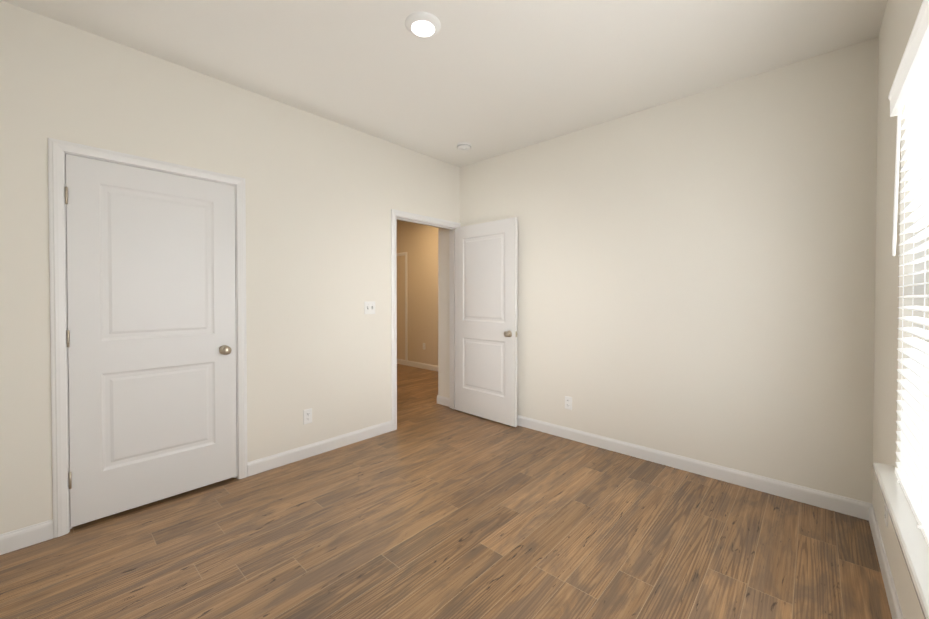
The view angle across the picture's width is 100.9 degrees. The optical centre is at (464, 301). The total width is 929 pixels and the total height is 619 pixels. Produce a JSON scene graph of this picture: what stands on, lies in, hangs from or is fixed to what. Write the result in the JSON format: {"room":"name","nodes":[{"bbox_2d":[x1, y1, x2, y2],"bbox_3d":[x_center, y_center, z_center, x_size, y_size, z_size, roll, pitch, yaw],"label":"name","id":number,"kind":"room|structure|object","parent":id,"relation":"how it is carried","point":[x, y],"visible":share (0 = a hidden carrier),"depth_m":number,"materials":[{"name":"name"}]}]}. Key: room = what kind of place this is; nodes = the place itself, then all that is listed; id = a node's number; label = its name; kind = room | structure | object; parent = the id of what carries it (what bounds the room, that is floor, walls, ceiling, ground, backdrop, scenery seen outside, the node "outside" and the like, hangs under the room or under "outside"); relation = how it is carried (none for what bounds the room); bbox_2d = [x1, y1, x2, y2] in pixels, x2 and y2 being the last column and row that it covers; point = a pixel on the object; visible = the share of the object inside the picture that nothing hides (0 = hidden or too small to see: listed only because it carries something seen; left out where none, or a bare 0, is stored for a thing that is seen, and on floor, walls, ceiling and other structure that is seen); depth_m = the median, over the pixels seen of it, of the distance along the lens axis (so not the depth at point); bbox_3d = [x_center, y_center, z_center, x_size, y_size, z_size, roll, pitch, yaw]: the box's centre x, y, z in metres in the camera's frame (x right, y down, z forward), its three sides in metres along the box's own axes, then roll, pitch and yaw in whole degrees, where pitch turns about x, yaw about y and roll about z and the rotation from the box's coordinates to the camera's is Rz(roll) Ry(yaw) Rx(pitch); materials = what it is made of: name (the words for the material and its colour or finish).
{"room":"empty bedroom","nodes":[
{"label":"empty bedroom","id":0,"kind":"room"},
{"bbox_2d":[0,0,459,533],"bbox_3d":[-1.414,-0.131,2.950,0.115,2.740,3.900,1,1,42],"label":"wall","id":1,"kind":"structure","parent":0,"point":[323,196],"depth_m":2.75,"materials":[{"name":"white paint"}]},
{"bbox_2d":[0,519,52,554],"bbox_3d":[-2.431,1.206,1.758,0.014,0.097,0.743,1,1,42],"label":"baseboard","id":2,"kind":"structure","parent":1,"relation":"attached to","point":[14,540],"depth_m":1.96,"materials":[{"name":"white paint"}]},
{"bbox_2d":[48,138,246,537],"bbox_3d":[-1.910,0.213,2.412,0.115,2.067,0.855,1,1,42],"label":"door frame","id":3,"kind":"structure","parent":1,"relation":"attached to","point":[69,527],"depth_m":2.10,"materials":[{"name":"white paint"}]},
{"bbox_2d":[65,154,236,526],"bbox_3d":[-1.880,0.212,2.387,0.168,2.024,0.828,1,1,42],"label":"closet door","id":4,"kind":"structure","parent":1,"relation":"in","point":[151,312],"depth_m":2.32,"materials":[{"name":"white paint"}]},
{"bbox_2d":[303,408,311,424],"bbox_3d":[-1.247,0.913,3.055,0.007,0.115,0.070,1,1,42],"label":"electrical outlet","id":5,"kind":"object","parent":1,"relation":"attached to","point":[307,416],"visible":1,"depth_m":3.05,"materials":[{"name":"white plastic"}]},
{"bbox_2d":[247,420,392,475],"bbox_3d":[-1.118,1.188,3.195,0.014,0.097,1.264,1,1,42],"label":"baseboard","id":6,"kind":"structure","parent":1,"relation":"attached to","point":[257,466],"depth_m":3.09,"materials":[{"name":"white paint"}]},
{"bbox_2d":[364,301,374,313],"bbox_3d":[-0.852,0.055,3.469,0.016,0.115,0.116,1,1,42],"label":"switch plate","id":7,"kind":"object","parent":1,"relation":"attached to","point":[369,307],"visible":1,"depth_m":3.47,"materials":[{"name":"white plastic"}]},
{"bbox_2d":[391,209,460,430],"bbox_3d":[-0.419,0.170,4.043,0.151,2.111,0.949,1,1,42],"label":"door frame","id":8,"kind":"structure","parent":1,"relation":"attached to","point":[395,213],"depth_m":3.80,"materials":[{"name":"white paint"}]},
{"bbox_2d":[455,217,517,426],"bbox_3d":[0.196,0.196,4.004,0.854,2.032,0.168,1,1,42],"label":"entry door","id":9,"kind":"structure","parent":8,"relation":"attached to","point":[486,261],"depth_m":3.96,"materials":[{"name":"white paint"}]},
{"bbox_2d":[397,220,437,365],"bbox_3d":[-0.422,-0.176,6.575,2.940,2.740,0.050,1,1,42],"label":"wall","id":10,"kind":"structure","parent":0,"point":[417,243],"depth_m":6.87,"materials":[{"name":"beige paint"}]},
{"bbox_2d":[397,252,407,365],"bbox_3d":[-1.312,0.129,7.346,0.664,2.111,0.018,1,1,42],"label":"door frame","id":11,"kind":"structure","parent":10,"relation":"attached to","point":[406,341],"depth_m":7.14,"materials":[{"name":"white paint"}]},
{"bbox_2d":[397,359,449,406],"bbox_3d":[-0.840,1.153,6.003,3.135,0.097,1.384,1,1,42],"label":"baseboard","id":12,"kind":"structure","parent":10,"relation":"attached to","point":[442,400],"depth_m":6.73,"materials":[{"name":"white paint"}]},
{"bbox_2d":[2,0,886,166],"bbox_3d":[-0.916,-1.556,3.371,6.828,0.100,5.620,1,1,42],"label":"ceiling","id":13,"kind":"structure","parent":0,"point":[486,79],"depth_m":2.28,"materials":[{"name":"white paint"}]},
{"bbox_2d":[405,11,440,37],"bbox_3d":[-0.223,-1.475,2.062,0.190,0.030,0.190,1,1,42],"label":"recessed light","id":14,"kind":"object","parent":13,"relation":"in","point":[422,24],"visible":1,"depth_m":2.03,"materials":[{"name":"white plastic"}]},
{"bbox_2d":[457,142,470,150],"bbox_3d":[-0.006,-1.490,3.692,0.140,0.040,0.140,1,1,42],"label":"smoke detector","id":15,"kind":"object","parent":13,"relation":"attached to","point":[463,146],"visible":1,"depth_m":3.65,"materials":[{"name":"white plastic"}]},
{"bbox_2d":[0,364,891,618],"bbox_3d":[-0.916,1.264,3.407,6.828,0.060,5.620,1,1,42],"label":"floor","id":16,"kind":"structure","parent":0,"point":[429,508],"depth_m":1.97,"materials":[{"name":"brown wood"}]},
{"bbox_2d":[438,37,878,502],"bbox_3d":[1.101,-0.136,3.372,3.728,2.740,0.115,1,1,42],"label":"wall","id":17,"kind":"structure","parent":0,"point":[696,276],"depth_m":2.70,"materials":[{"name":"white paint"}]},
{"bbox_2d":[565,396,571,409],"bbox_3d":[0.934,0.911,3.454,0.070,0.115,0.007,1,1,42],"label":"electrical outlet","id":18,"kind":"object","parent":17,"relation":"attached to","point":[568,402],"visible":1,"depth_m":3.45,"materials":[{"name":"white plastic"}]},
{"bbox_2d":[517,415,863,518],"bbox_3d":[1.124,1.187,3.280,3.210,0.097,0.015,1,1,42],"label":"baseboard","id":19,"kind":"structure","parent":17,"relation":"attached to","point":[833,502],"depth_m":2.69,"materials":[{"name":"white paint"}]},
{"bbox_2d":[872,0,928,618],"bbox_3d":[1.067,-0.102,0.683,0.150,2.740,3.900,1,1,42],"label":"wall","id":20,"kind":"structure","parent":0,"point":[898,21],"depth_m":1.72,"materials":[{"name":"white paint"}]},
{"bbox_2d":[864,502,903,618],"bbox_3d":[1.006,1.219,0.755,0.014,0.097,3.900,1,1,42],"label":"baseboard","id":21,"kind":"structure","parent":20,"relation":"attached to","point":[869,514],"depth_m":1.73,"materials":[{"name":"white paint"}]},
{"bbox_2d":[884,504,887,527],"bbox_3d":[1.919,0.955,1.746,0.007,0.115,0.070,1,1,42],"label":"electrical outlet","id":22,"kind":"object","parent":20,"relation":"attached to","point":[886,516],"visible":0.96,"depth_m":1.73,"materials":[{"name":"white plastic"}]},
{"bbox_2d":[873,462,928,618],"bbox_3d":[1.147,0.720,0.872,0.148,0.032,2.010,1,1,42],"label":"window sill","id":23,"kind":"structure","parent":20,"relation":"attached to","point":[913,544],"depth_m":1.16,"materials":[{"name":"white"}]},
{"bbox_2d":[888,0,928,545],"bbox_3d":[1.141,-0.068,0.866,0.084,1.540,1.874,1,1,42],"label":"window blinds","id":24,"kind":"object","parent":20,"relation":"attached to","point":[910,87],"visible":0.94,"depth_m":1.33,"materials":[{"name":"white plastic"}]}
]}

